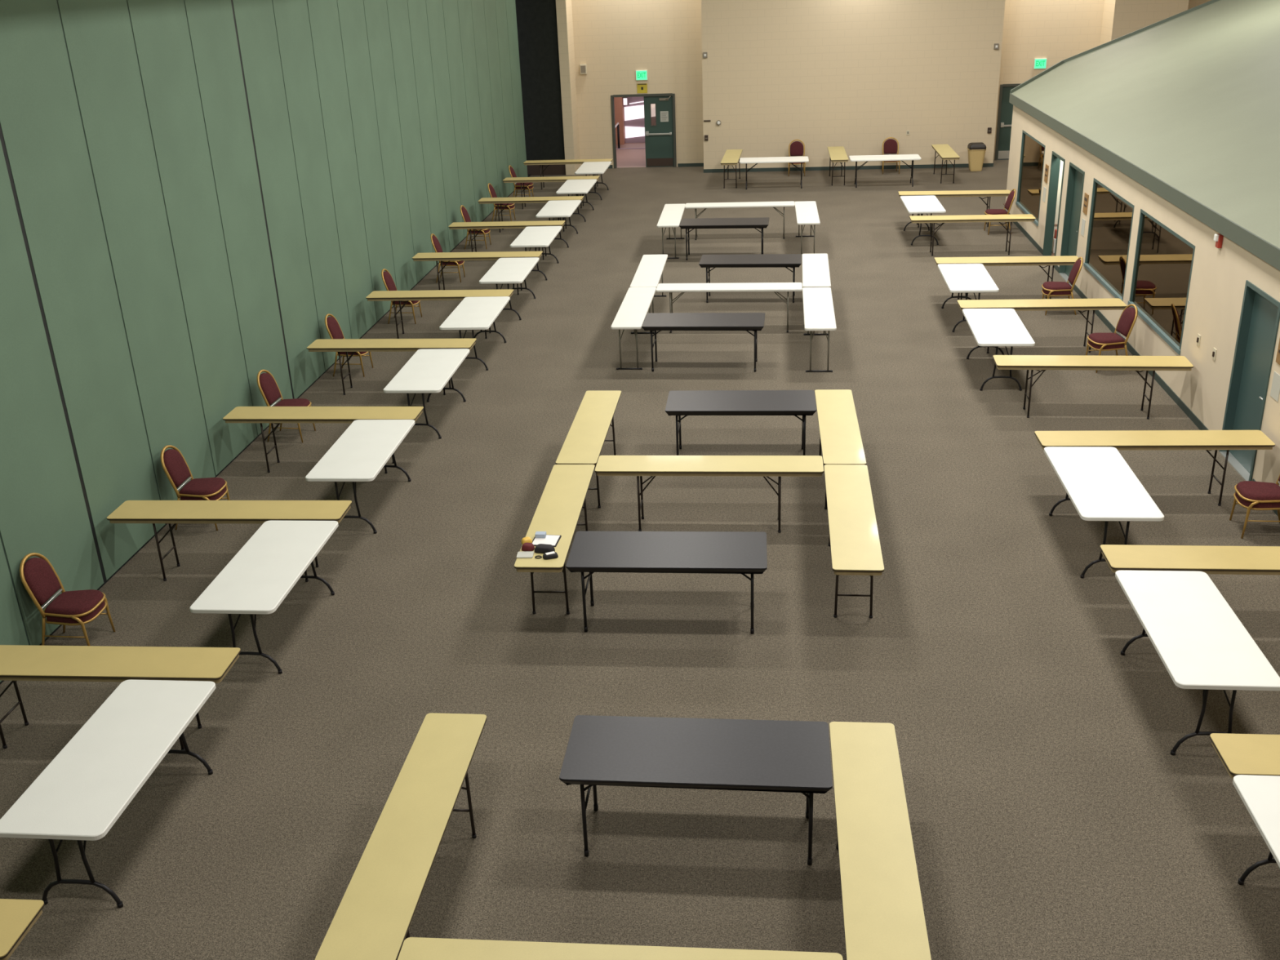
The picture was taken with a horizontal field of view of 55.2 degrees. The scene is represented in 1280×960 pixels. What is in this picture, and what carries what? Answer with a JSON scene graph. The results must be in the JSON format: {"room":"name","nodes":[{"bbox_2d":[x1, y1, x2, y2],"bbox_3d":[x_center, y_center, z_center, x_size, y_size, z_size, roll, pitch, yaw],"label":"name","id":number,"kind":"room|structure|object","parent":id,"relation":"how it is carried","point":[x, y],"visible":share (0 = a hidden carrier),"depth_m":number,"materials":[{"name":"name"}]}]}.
{"room":"convention hall","nodes":[
{"label":"convention hall","id":0,"kind":"room"},
{"bbox_2d":[0,0,530,684],"bbox_3d":[-5.215,-3.756,16.504,0.091,5.920,40.902,0,23,6],"label":"wall","id":1,"kind":"structure","parent":0,"point":[189,189],"depth_m":14.61,"materials":[{"name":"plastic"}]},
{"bbox_2d":[613,97,625,144],"bbox_3d":[-2.467,-12.058,39.272,3.300,3.200,5.400,0,23,6],"label":"brick wall","id":2,"kind":"structure","parent":0,"point":[618,101],"depth_m":41.43,"materials":[{"name":"red brick"}]},
{"bbox_2d":[616,96,655,149],"bbox_3d":[-0.825,-12.003,39.118,6.400,3.500,5.400,0,23,6],"label":"wall","id":3,"kind":"structure","parent":0,"point":[639,122],"depth_m":41.77,"materials":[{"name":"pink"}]},
{"bbox_2d":[624,101,655,137],"bbox_3d":[0.262,-12.326,41.672,1.580,1.300,0.001,0,23,6],"label":"window","id":4,"kind":"structure","parent":3,"relation":"in","point":[631,113],"depth_m":41.69,"materials":[{"name":"white"}]},
{"bbox_2d":[0,142,1279,959],"bbox_3d":[4.460,-2.220,19.725,21.700,0.120,47.700,0,23,6],"label":"floor","id":5,"kind":"structure","parent":0,"point":[1052,815],"depth_m":11.14,"materials":[{"name":"carpet"}]},
{"bbox_2d":[0,898,44,959],"bbox_3d":[-4.762,2.935,7.341,2.443,0.740,0.455,0,23,5],"label":"folding table","id":6,"kind":"object","parent":5,"relation":"on","point":[17,917],"visible":1,"depth_m":7.15,"materials":[{"name":"yellow wood"}]},
{"bbox_2d":[19,552,115,645],"bbox_3d":[-5.340,1.123,11.414,0.608,0.938,0.506,0,23,4],"label":"banquet chair","id":7,"kind":"object","parent":5,"relation":"on","point":[39,578],"visible":0.98,"depth_m":11.30,"materials":[{"name":"red fabric"}]},
{"bbox_2d":[0,679,215,908],"bbox_3d":[-3.731,2.259,8.841,0.764,0.742,1.830,0,23,6],"label":"plastic table","id":8,"kind":"object","parent":5,"relation":"on","point":[84,790],"visible":0.98,"depth_m":8.52,"materials":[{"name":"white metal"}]},
{"bbox_2d":[0,644,240,750],"bbox_3d":[-4.460,1.795,9.998,2.443,0.740,0.455,0,23,5],"label":"folding table","id":9,"kind":"object","parent":5,"relation":"on","point":[17,662],"visible":0.82,"depth_m":9.81,"materials":[{"name":"beige laminate"}]},
{"bbox_2d":[160,444,230,530],"bbox_3d":[-5.031,0.056,13.898,0.608,0.938,0.506,0,23,5],"label":"banquet chair","id":10,"kind":"object","parent":5,"relation":"on","point":[175,466],"visible":0.89,"depth_m":13.78,"materials":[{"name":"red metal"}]},
{"bbox_2d":[106,500,351,582],"bbox_3d":[-4.190,0.641,12.687,2.443,0.740,0.455,0,23,5],"label":"folding table","id":11,"kind":"object","parent":5,"relation":"on","point":[153,512],"visible":0.8,"depth_m":12.52,"materials":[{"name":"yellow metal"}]},
{"bbox_2d":[189,520,338,674],"bbox_3d":[-3.442,1.103,11.535,0.764,0.742,1.830,0,23,6],"label":"plastic table","id":12,"kind":"object","parent":5,"relation":"on","point":[257,580],"visible":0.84,"depth_m":11.22,"materials":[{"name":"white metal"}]},
{"bbox_2d":[257,369,315,443],"bbox_3d":[-4.740,-1.020,16.403,0.608,0.938,0.506,1,23,8],"label":"banquet chair","id":13,"kind":"object","parent":5,"relation":"on","point":[268,386],"visible":0.51,"depth_m":16.32,"materials":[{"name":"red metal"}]},
{"bbox_2d":[222,406,423,473],"bbox_3d":[-3.917,-0.497,15.341,2.443,0.740,0.455,0,23,6],"label":"folding table","id":14,"kind":"object","parent":5,"relation":"on","point":[275,415],"visible":0.84,"depth_m":15.17,"materials":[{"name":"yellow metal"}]},
{"bbox_2d":[324,313,373,377],"bbox_3d":[-4.504,-2.115,18.957,0.608,0.938,0.506,0,23,6],"label":"banquet chair","id":15,"kind":"object","parent":5,"relation":"on","point":[335,331],"visible":0.41,"depth_m":18.83,"materials":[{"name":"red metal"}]},
{"bbox_2d":[305,419,414,533],"bbox_3d":[-3.167,-0.036,14.190,0.764,0.742,1.830,0,23,5],"label":"plastic table","id":16,"kind":"object","parent":5,"relation":"on","point":[364,448],"visible":0.89,"depth_m":13.89,"materials":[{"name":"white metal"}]},
{"bbox_2d":[306,338,476,395],"bbox_3d":[-3.620,-1.662,18.056,2.443,0.740,0.455,0,23,6],"label":"folding table","id":17,"kind":"object","parent":5,"relation":"on","point":[348,345],"visible":0.76,"depth_m":17.86,"materials":[{"name":"beige laminate"}]},
{"bbox_2d":[315,712,487,959],"bbox_3d":[-1.446,2.530,7.989,0.455,0.740,2.443,0,23,6],"label":"folding table","id":18,"kind":"object","parent":5,"relation":"on","point":[372,920],"visible":0.98,"depth_m":7.65,"materials":[{"name":"yellow wood"}]},
{"bbox_2d":[381,268,422,324],"bbox_3d":[-4.211,-3.276,21.663,0.608,0.938,0.506,0,23,5],"label":"banquet chair","id":19,"kind":"object","parent":5,"relation":"on","point":[387,278],"visible":0.53,"depth_m":21.53,"materials":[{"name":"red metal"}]},
{"bbox_2d":[382,348,469,439],"bbox_3d":[-2.879,-1.183,16.864,0.764,0.742,1.830,0,23,6],"label":"plastic table","id":20,"kind":"object","parent":5,"relation":"on","point":[428,371],"visible":0.91,"depth_m":16.55,"materials":[{"name":"white plastic"}]},
{"bbox_2d":[365,288,513,338],"bbox_3d":[-3.344,-2.791,20.689,2.443,0.740,0.455,0,23,6],"label":"folding table","id":21,"kind":"object","parent":5,"relation":"on","point":[437,295],"visible":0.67,"depth_m":20.50,"materials":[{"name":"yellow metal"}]},
{"bbox_2d":[430,233,465,282],"bbox_3d":[-3.817,-4.444,24.377,0.608,0.938,0.506,-1,23,3],"label":"banquet chair","id":22,"kind":"object","parent":5,"relation":"on","point":[435,242],"visible":0.56,"depth_m":24.23,"materials":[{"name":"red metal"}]},
{"bbox_2d":[439,296,510,370],"bbox_3d":[-2.587,-2.334,19.545,0.764,0.742,1.830,0,23,6],"label":"plastic table","id":23,"kind":"object","parent":5,"relation":"on","point":[472,313],"visible":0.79,"depth_m":19.26,"materials":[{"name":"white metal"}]},
{"bbox_2d":[460,204,491,249],"bbox_3d":[-3.639,-5.627,27.144,0.608,0.938,0.506,0,23,6],"label":"banquet chair","id":24,"kind":"object","parent":5,"relation":"on","point":[464,214],"visible":0.71,"depth_m":27.00,"materials":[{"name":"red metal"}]},
{"bbox_2d":[412,251,542,294],"bbox_3d":[-3.068,-3.934,23.354,2.443,0.740,0.455,0,23,6],"label":"folding table","id":25,"kind":"object","parent":5,"relation":"on","point":[493,255],"visible":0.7,"depth_m":23.15,"materials":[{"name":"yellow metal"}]},
{"bbox_2d":[487,182,515,222],"bbox_3d":[-3.357,-6.745,29.750,0.608,0.938,0.506,0,23,6],"label":"banquet chair","id":26,"kind":"object","parent":5,"relation":"on","point":[509,206],"visible":0.77,"depth_m":29.60,"materials":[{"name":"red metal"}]},
{"bbox_2d":[448,220,565,259],"bbox_3d":[-2.803,-5.088,26.044,2.443,0.740,0.455,0,23,6],"label":"folding table","id":27,"kind":"object","parent":5,"relation":"on","point":[499,224],"visible":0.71,"depth_m":25.83,"materials":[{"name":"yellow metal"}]},
{"bbox_2d":[479,257,539,319],"bbox_3d":[-2.324,-3.455,22.160,0.764,0.742,1.830,0,23,6],"label":"plastic table","id":28,"kind":"object","parent":5,"relation":"on","point":[507,271],"visible":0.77,"depth_m":21.87,"materials":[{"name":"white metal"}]},
{"bbox_2d":[508,164,533,197],"bbox_3d":[-3.123,-7.828,32.278,0.608,0.938,0.506,0,23,6],"label":"banquet chair","id":29,"kind":"object","parent":5,"relation":"on","point":[517,186],"visible":0.8,"depth_m":32.13,"materials":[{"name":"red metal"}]},
{"bbox_2d":[477,195,583,232],"bbox_3d":[-2.531,-6.222,28.690,2.443,0.740,0.455,0,23,6],"label":"folding table","id":30,"kind":"object","parent":5,"relation":"on","point":[523,199],"visible":0.77,"depth_m":28.49,"materials":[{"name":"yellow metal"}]},
{"bbox_2d":[510,226,562,279],"bbox_3d":[-2.066,-4.589,24.804,0.764,0.742,1.830,0,23,6],"label":"plastic table","id":31,"kind":"object","parent":5,"relation":"on","point":[531,237],"visible":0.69,"depth_m":24.52,"materials":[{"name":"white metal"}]},
{"bbox_2d":[502,175,599,208],"bbox_3d":[-2.248,-7.350,31.317,2.443,0.740,0.455,1,23,7],"label":"folding table","id":32,"kind":"object","parent":5,"relation":"on","point":[552,179],"visible":0.75,"depth_m":31.11,"materials":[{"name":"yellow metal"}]},
{"bbox_2d":[514,464,595,614],"bbox_3d":[-0.805,0.650,12.354,0.455,0.740,2.443,0,23,5],"label":"folding table","id":33,"kind":"object","parent":5,"relation":"on","point":[559,508],"visible":0.77,"depth_m":12.15,"materials":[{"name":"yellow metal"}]},
{"bbox_2d":[532,534,561,546],"bbox_3d":[-0.891,0.572,11.584,0.250,0.011,0.240,2,23,10],"label":"paper","id":34,"kind":"object","parent":33,"relation":"on","point":[553,540],"visible":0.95,"depth_m":11.57,"materials":[{"name":"white paper"}]},
{"bbox_2d":[535,200,581,248],"bbox_3d":[-1.797,-5.751,27.515,0.764,0.742,1.830,0,23,6],"label":"plastic table","id":35,"kind":"object","parent":5,"relation":"on","point":[558,208],"visible":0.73,"depth_m":27.22,"materials":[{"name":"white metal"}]},
{"bbox_2d":[523,158,613,189],"bbox_3d":[-1.970,-8.473,33.934,2.443,0.740,0.455,1,23,7],"label":"folding table","id":36,"kind":"object","parent":5,"relation":"on","point":[540,162],"visible":0.71,"depth_m":33.73,"materials":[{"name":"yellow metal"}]},
{"bbox_2d":[555,178,596,222],"bbox_3d":[-1.533,-6.876,30.139,0.764,0.742,1.830,0,23,6],"label":"plastic table","id":37,"kind":"object","parent":5,"relation":"on","point":[572,187],"visible":0.78,"depth_m":29.82,"materials":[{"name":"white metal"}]},
{"bbox_2d":[555,390,621,508],"bbox_3d":[-0.567,-0.321,14.618,0.455,0.740,2.443,0,23,6],"label":"folding table","id":38,"kind":"object","parent":5,"relation":"on","point":[584,442],"visible":0.85,"depth_m":14.33,"materials":[{"name":"beige laminate"}]},
{"bbox_2d":[574,161,611,199],"bbox_3d":[-1.226,-8.004,32.765,0.764,0.742,1.830,0,23,6],"label":"plastic table","id":39,"kind":"object","parent":5,"relation":"on","point":[587,167],"visible":0.77,"depth_m":32.44,"materials":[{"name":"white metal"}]},
{"bbox_2d":[397,937,843,959],"bbox_3d":[-0.116,3.011,6.734,2.443,0.740,0.455,0,23,5],"label":"folding table","id":40,"kind":"object","parent":5,"relation":"on","point":[413,948],"visible":1,"depth_m":6.76,"materials":[{"name":"yellow wood"}]},
{"bbox_2d":[610,287,656,369],"bbox_3d":[-0.069,-2.412,19.502,0.462,0.747,2.405,1,23,7],"label":"plastic table","id":41,"kind":"object","parent":5,"relation":"on","point":[633,309],"visible":0.97,"depth_m":19.07,"materials":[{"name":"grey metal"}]},
{"bbox_2d":[630,254,667,312],"bbox_3d":[0.185,-3.365,21.723,0.462,0.747,2.405,0,23,6],"label":"plastic table","id":42,"kind":"object","parent":5,"relation":"on","point":[649,272],"visible":0.72,"depth_m":21.47,"materials":[{"name":"white plastic"}]},
{"bbox_2d":[565,531,767,634],"bbox_3d":[0.274,0.980,11.479,1.818,0.740,0.761,0,23,5],"label":"folding table","id":43,"kind":"object","parent":5,"relation":"on","point":[743,553],"visible":1,"depth_m":11.28,"materials":[{"name":"black laminate"}]},
{"bbox_2d":[656,204,685,258],"bbox_3d":[0.692,-5.344,26.334,0.462,0.747,2.405,0,23,6],"label":"plastic table","id":44,"kind":"object","parent":5,"relation":"on","point":[671,215],"visible":0.91,"depth_m":25.89,"materials":[{"name":"white plastic"}]},
{"bbox_2d":[559,715,832,865],"bbox_3d":[0.409,2.201,8.592,1.818,0.740,0.761,0,23,6],"label":"folding table","id":45,"kind":"object","parent":5,"relation":"on","point":[678,753],"visible":1,"depth_m":8.40,"materials":[{"name":"grey laminate"}]},
{"bbox_2d":[641,312,764,372],"bbox_3d":[0.981,-2.082,18.622,1.818,0.740,0.761,1,23,7],"label":"folding table","id":46,"kind":"object","parent":5,"relation":"on","point":[747,322],"visible":1,"depth_m":18.39,"materials":[{"name":"black"}]},
{"bbox_2d":[595,455,823,533],"bbox_3d":[0.759,0.160,13.364,2.443,0.740,0.455,0,23,6],"label":"folding table","id":47,"kind":"object","parent":5,"relation":"on","point":[767,466],"visible":1,"depth_m":13.18,"materials":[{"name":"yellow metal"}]},
{"bbox_2d":[679,217,769,260],"bbox_3d":[1.762,-4.997,25.409,1.818,0.740,0.761,1,23,7],"label":"folding table","id":48,"kind":"object","parent":5,"relation":"on","point":[761,222],"visible":0.94,"depth_m":25.15,"materials":[{"name":"black"}]},
{"bbox_2d":[655,282,802,333],"bbox_3d":[1.490,-2.869,20.434,2.405,0.747,0.462,1,23,7],"label":"plastic table","id":49,"kind":"object","parent":5,"relation":"on","point":[746,286],"visible":0.91,"depth_m":20.23,"materials":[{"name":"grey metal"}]},
{"bbox_2d":[720,149,742,188],"bbox_3d":[2.533,-8.540,33.679,0.455,0.740,2.443,1,23,8],"label":"folding table","id":50,"kind":"object","parent":5,"relation":"on","point":[731,157],"visible":1,"depth_m":33.22,"materials":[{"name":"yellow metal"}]},
{"bbox_2d":[684,200,795,239],"bbox_3d":[2.214,-5.743,27.132,2.405,0.747,0.462,0,23,6],"label":"plastic table","id":51,"kind":"object","parent":5,"relation":"on","point":[748,204],"visible":0.94,"depth_m":26.91,"materials":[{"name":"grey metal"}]},
{"bbox_2d":[665,390,816,455],"bbox_3d":[1.253,-0.639,15.200,1.818,0.740,0.761,0,23,6],"label":"folding table","id":52,"kind":"object","parent":5,"relation":"on","point":[689,402],"visible":0.91,"depth_m":14.97,"materials":[{"name":"black laminate"}]},
{"bbox_2d":[698,253,801,302],"bbox_3d":[2.010,-3.643,22.200,1.818,0.740,0.761,1,23,8],"label":"folding table","id":53,"kind":"object","parent":5,"relation":"on","point":[762,260],"visible":0.96,"depth_m":21.93,"materials":[{"name":"black"}]},
{"bbox_2d":[739,156,808,189],"bbox_3d":[3.599,-8.246,32.892,1.830,0.742,0.764,0,23,6],"label":"plastic table","id":54,"kind":"object","parent":5,"relation":"on","point":[771,159],"visible":1,"depth_m":32.67,"materials":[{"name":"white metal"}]},
{"bbox_2d":[787,139,805,176],"bbox_3d":[4.431,-9.102,34.581,0.506,0.938,0.608,0,23,6],"label":"banquet chair","id":55,"kind":"object","parent":5,"relation":"on","point":[796,148],"visible":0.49,"depth_m":34.65,"materials":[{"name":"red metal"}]},
{"bbox_2d":[794,200,820,253],"bbox_3d":[3.547,-5.341,26.064,0.462,0.747,2.405,0,23,6],"label":"plastic table","id":56,"kind":"object","parent":5,"relation":"on","point":[806,212],"visible":0.89,"depth_m":25.64,"materials":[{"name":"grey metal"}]},
{"bbox_2d":[801,253,831,324],"bbox_3d":[3.056,-3.309,21.327,0.462,0.747,2.405,1,23,7],"label":"plastic table","id":57,"kind":"object","parent":5,"relation":"on","point":[815,268],"visible":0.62,"depth_m":21.04,"materials":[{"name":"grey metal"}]},
{"bbox_2d":[802,287,836,372],"bbox_3d":[2.773,-2.335,19.061,0.462,0.747,2.405,1,23,7],"label":"plastic table","id":58,"kind":"object","parent":5,"relation":"on","point":[818,304],"visible":1,"depth_m":18.62,"materials":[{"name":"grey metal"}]},
{"bbox_2d":[827,146,848,185],"bbox_3d":[5.398,-8.571,33.487,0.455,0.740,2.443,0,23,6],"label":"folding table","id":59,"kind":"object","parent":5,"relation":"on","point":[837,154],"visible":1,"depth_m":33.01,"materials":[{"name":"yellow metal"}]},
{"bbox_2d":[814,389,866,509],"bbox_3d":[2.316,-0.311,14.329,0.455,0.740,2.443,0,23,6],"label":"folding table","id":60,"kind":"object","parent":5,"relation":"on","point":[840,437],"visible":0.75,"depth_m":14.06,"materials":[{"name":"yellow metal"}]},
{"bbox_2d":[823,464,884,618],"bbox_3d":[2.075,0.656,12.076,0.455,0.740,2.443,0,23,6],"label":"folding table","id":61,"kind":"object","parent":5,"relation":"on","point":[854,542],"visible":1,"depth_m":11.67,"materials":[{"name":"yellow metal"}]},
{"bbox_2d":[829,721,931,959],"bbox_3d":[1.463,2.537,7.705,0.455,0.740,2.443,0,23,6],"label":"folding table","id":62,"kind":"object","parent":5,"relation":"on","point":[884,917],"visible":1,"depth_m":7.44,"materials":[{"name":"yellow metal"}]},
{"bbox_2d":[848,154,921,187],"bbox_3d":[6.493,-8.210,32.539,1.830,0.742,0.764,0,23,6],"label":"plastic table","id":63,"kind":"object","parent":5,"relation":"on","point":[866,158],"visible":1,"depth_m":32.35,"materials":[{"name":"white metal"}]},
{"bbox_2d":[881,137,900,174],"bbox_3d":[7.038,-9.095,34.324,0.506,0.938,0.608,0,23,6],"label":"banquet chair","id":64,"kind":"object","parent":5,"relation":"on","point":[891,144],"visible":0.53,"depth_m":34.39,"materials":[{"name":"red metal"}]},
{"bbox_2d":[900,195,946,244],"bbox_3d":[6.086,-5.609,26.456,0.764,0.742,1.830,0,23,6],"label":"plastic table","id":65,"kind":"object","parent":5,"relation":"on","point":[922,205],"visible":0.87,"depth_m":26.08,"materials":[{"name":"white plastic"}]},
{"bbox_2d":[931,144,959,183],"bbox_3d":[8.251,-8.547,33.167,0.455,0.740,2.443,0,23,6],"label":"folding table","id":66,"kind":"object","parent":5,"relation":"on","point":[945,152],"visible":1,"depth_m":32.71,"materials":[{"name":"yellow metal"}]},
{"bbox_2d":[897,190,1010,227],"bbox_3d":[7.038,-6.085,27.485,2.443,0.740,0.455,1,23,8],"label":"folding table","id":67,"kind":"object","parent":5,"relation":"on","point":[987,193],"visible":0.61,"depth_m":27.25,"materials":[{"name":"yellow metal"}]},
{"bbox_2d":[937,263,999,332],"bbox_3d":[5.448,-3.041,20.469,0.764,0.742,1.830,0,23,6],"label":"plastic table","id":68,"kind":"object","parent":5,"relation":"on","point":[966,278],"visible":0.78,"depth_m":20.18,"materials":[{"name":"white plastic"}]},
{"bbox_2d":[909,213,1035,255],"bbox_3d":[6.730,-4.979,24.909,2.443,0.740,0.455,0,23,6],"label":"folding table","id":69,"kind":"object","parent":5,"relation":"on","point":[1020,217],"visible":1,"depth_m":24.70,"materials":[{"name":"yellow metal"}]},
{"bbox_2d":[967,142,986,171],"bbox_3d":[9.398,-9.036,34.200,0.489,0.750,0.489,0,23,6],"label":"waste bin","id":70,"kind":"object","parent":5,"relation":"on","point":[976,151],"visible":1,"depth_m":34.02,"materials":[{"name":"brown plastic"}]},
{"bbox_2d":[962,308,1035,391],"bbox_3d":[5.162,-1.891,17.790,0.764,0.742,1.830,1,23,7],"label":"plastic table","id":71,"kind":"object","parent":5,"relation":"on","point":[989,327],"visible":0.94,"depth_m":17.48,"materials":[{"name":"white plastic"}]},
{"bbox_2d":[983,188,1016,235],"bbox_3d":[7.817,-5.848,26.609,0.608,0.938,0.506,0,23,4],"label":"banquet chair","id":72,"kind":"object","parent":5,"relation":"on","point":[1010,200],"visible":0.68,"depth_m":26.48,"materials":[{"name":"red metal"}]},
{"bbox_2d":[933,255,1078,299],"bbox_3d":[6.408,-3.500,21.458,2.443,0.740,0.455,0,23,6],"label":"folding table","id":73,"kind":"object","parent":5,"relation":"on","point":[1066,260],"visible":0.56,"depth_m":21.24,"materials":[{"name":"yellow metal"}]},
{"bbox_2d":[956,297,1127,353],"bbox_3d":[6.122,-2.358,18.798,2.443,0.740,0.455,0,23,6],"label":"folding table","id":74,"kind":"object","parent":5,"relation":"on","point":[1114,304],"visible":0.73,"depth_m":18.58,"materials":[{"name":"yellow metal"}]},
{"bbox_2d":[1041,257,1083,315],"bbox_3d":[7.114,-3.297,20.669,0.608,0.938,0.506,1,23,8],"label":"banquet chair","id":75,"kind":"object","parent":5,"relation":"on","point":[1051,289],"visible":0.96,"depth_m":20.53,"materials":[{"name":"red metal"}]},
{"bbox_2d":[992,355,1193,419],"bbox_3d":[5.909,-1.219,16.136,2.443,0.740,0.455,1,23,8],"label":"folding table","id":76,"kind":"object","parent":5,"relation":"on","point":[1043,362],"visible":1,"depth_m":15.94,"materials":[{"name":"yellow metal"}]},
{"bbox_2d":[1044,446,1164,578],"bbox_3d":[4.693,0.338,12.586,0.764,0.742,1.830,0,23,6],"label":"plastic table","id":77,"kind":"object","parent":5,"relation":"on","point":[1100,485],"visible":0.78,"depth_m":12.29,"materials":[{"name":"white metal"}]},
{"bbox_2d":[1085,303,1137,373],"bbox_3d":[6.869,-2.090,17.852,0.608,0.938,0.506,-3,23,-1],"label":"banquet chair","id":78,"kind":"object","parent":5,"relation":"on","point":[1100,342],"visible":0.94,"depth_m":17.72,"materials":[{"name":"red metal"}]},
{"bbox_2d":[1034,430,1275,506],"bbox_3d":[5.639,-0.123,13.582,2.443,0.740,0.455,0,23,5],"label":"folding table","id":79,"kind":"object","parent":5,"relation":"on","point":[1122,440],"visible":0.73,"depth_m":13.40,"materials":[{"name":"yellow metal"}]},
{"bbox_2d":[1099,544,1279,574],"bbox_3d":[5.373,1.022,10.912,2.443,0.740,0.455,0,23,6],"label":"folding table","id":80,"kind":"object","parent":5,"relation":"on","point":[1220,560],"visible":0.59,"depth_m":10.78,"materials":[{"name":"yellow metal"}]},
{"bbox_2d":[1115,570,1279,755],"bbox_3d":[4.427,1.483,9.914,0.764,0.742,1.830,0,23,6],"label":"plastic table","id":81,"kind":"object","parent":5,"relation":"on","point":[1200,641],"visible":0.88,"depth_m":9.60,"materials":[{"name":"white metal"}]},
{"bbox_2d":[1209,733,1279,778],"bbox_3d":[5.116,2.172,8.227,2.443,0.740,0.455,0,23,6],"label":"folding table","id":82,"kind":"object","parent":5,"relation":"on","point":[1251,754],"visible":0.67,"depth_m":8.19,"materials":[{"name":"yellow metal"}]},
{"bbox_2d":[1229,474,1279,538],"bbox_3d":[6.537,0.099,12.729,0.608,0.938,0.506,2,23,10],"label":"banquet chair","id":83,"kind":"object","parent":5,"relation":"on","point":[1250,495],"visible":1,"depth_m":12.66,"materials":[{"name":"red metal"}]},
{"bbox_2d":[1232,774,1279,885],"bbox_3d":[4.161,2.622,7.258,0.764,0.742,1.830,0,23,6],"label":"plastic table","id":84,"kind":"object","parent":5,"relation":"on","point":[1260,794],"visible":1,"depth_m":7.75,"materials":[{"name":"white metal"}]},
{"bbox_2d":[555,0,1211,175],"bbox_3d":[6.008,-12.976,34.254,21.600,8.200,1.380,0,23,6],"label":"wall","id":85,"kind":"structure","parent":0,"point":[854,75],"depth_m":34.48,"materials":[{"name":"beige paint"}]},
{"bbox_2d":[515,0,565,175],"bbox_3d":[-3.080,-12.297,35.028,1.570,7.000,0.135,0,23,6],"label":"curtain","id":86,"kind":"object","parent":85,"relation":"in","point":[536,20],"depth_m":35.31,"materials":[{"name":"black fabric"}]},
{"bbox_2d":[610,93,676,168],"bbox_3d":[0.121,-10.420,36.545,1.900,2.130,0.300,0,23,6],"label":"door","id":87,"kind":"structure","parent":85,"relation":"in","point":[660,137],"depth_m":36.51,"materials":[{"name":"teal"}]},
{"bbox_2d":[608,162,993,173],"bbox_3d":[4.214,-9.221,35.944,12.220,0.100,1.192,0,23,6],"label":"baseboard","id":88,"kind":"structure","parent":85,"relation":"attached to","point":[984,165],"depth_m":35.28,"materials":[{"name":"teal rubber"}]},
{"bbox_2d":[994,83,1021,159],"bbox_3d":[11.254,-10.374,35.413,1.800,2.130,0.205,0,23,6],"label":"door","id":89,"kind":"structure","parent":85,"relation":"in","point":[1004,116],"depth_m":35.44,"materials":[{"name":"teal metal"}]},
{"bbox_2d":[1005,105,1279,485],"bbox_3d":[10.921,-2.114,15.348,7.530,2.640,29.890,0,23,6],"label":"wall","id":90,"kind":"structure","parent":0,"point":[1219,276],"depth_m":15.93,"materials":[{"name":"beige paint"}]},
{"bbox_2d":[1015,130,1045,226],"bbox_3d":[8.342,-6.441,25.963,0.160,1.610,2.450,0,23,6],"label":"window","id":91,"kind":"structure","parent":90,"relation":"in","point":[1033,151],"depth_m":26.08,"materials":[{"name":"teal"}]},
{"bbox_2d":[1042,151,1065,267],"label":"door","id":92,"kind":"structure","parent":90,"relation":"in","point":[1055,158],"depth_m":24.17,"materials":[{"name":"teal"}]},
{"bbox_2d":[1058,161,1084,285],"bbox_3d":[7.956,-4.668,22.364,0.170,2.070,1.140,0,23,6],"label":"door","id":93,"kind":"structure","parent":90,"relation":"in","point":[1076,175],"depth_m":22.63,"materials":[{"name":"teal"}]},
{"bbox_2d":[1083,177,1134,301],"bbox_3d":[7.694,-3.950,19.967,0.160,1.520,2.560,0,23,6],"label":"window","id":94,"kind":"structure","parent":90,"relation":"in","point":[1111,215],"depth_m":19.98,"materials":[{"name":"teal"}]},
{"bbox_2d":[1004,209,1278,516],"bbox_3d":[7.154,-0.720,15.665,0.012,0.100,28.630,0,23,6],"label":"baseboard","id":95,"kind":"structure","parent":90,"relation":"attached to","point":[1169,391],"depth_m":17.68,"materials":[{"name":"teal rubber"}]},
{"bbox_2d":[1008,0,1279,270],"bbox_3d":[10.773,-4.606,14.218,7.615,3.149,30.150,0,23,6],"label":"trim","id":96,"kind":"structure","parent":90,"relation":"attached to","point":[1251,242],"depth_m":17.61,"materials":[{"name":"grey"}]},
{"bbox_2d":[1127,208,1195,354],"bbox_3d":[7.405,-2.858,17.296,0.160,1.460,2.580,0,23,6],"label":"window","id":97,"kind":"structure","parent":90,"relation":"in","point":[1163,260],"depth_m":17.29,"materials":[{"name":"teal"}]},
{"bbox_2d":[1218,280,1279,480],"bbox_3d":[7.055,-1.121,14.033,0.170,2.120,1.060,0,23,6],"label":"door","id":98,"kind":"structure","parent":90,"relation":"in","point":[1260,317],"depth_m":14.19,"materials":[{"name":"teal"}]},
{"bbox_2d":[1270,371,1279,402],"bbox_3d":[6.907,-1.015,13.285,0.006,0.280,0.220,0,23,6],"label":"paper","id":99,"kind":"object","parent":90,"relation":"attached to","point":[1275,388],"visible":1,"depth_m":13.29,"materials":[{"name":"grey paper"}]},
{"bbox_2d":[1011,0,1279,248],"bbox_3d":[10.783,-4.630,14.191,7.590,2.944,30.120,0,23,6],"label":"roof","id":100,"kind":"structure","parent":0,"point":[1191,100],"depth_m":20.85,"materials":[{"name":"paint"}]},
{"bbox_3d":[9.544,-3.077,21.104,3.290,0.012,18.500,0,23,6],"label":"floor","id":101,"kind":"structure","parent":0,"visible":0},
{"bbox_2d":[1053,160,1063,237],"bbox_3d":[8.693,-5.730,24.612,0.750,2.188,0.370,0,23,6],"label":"tall cabinet","id":102,"kind":"object","parent":101,"relation":"on","point":[1061,162],"visible":0.02,"depth_m":24.46,"materials":[{"name":"white"}]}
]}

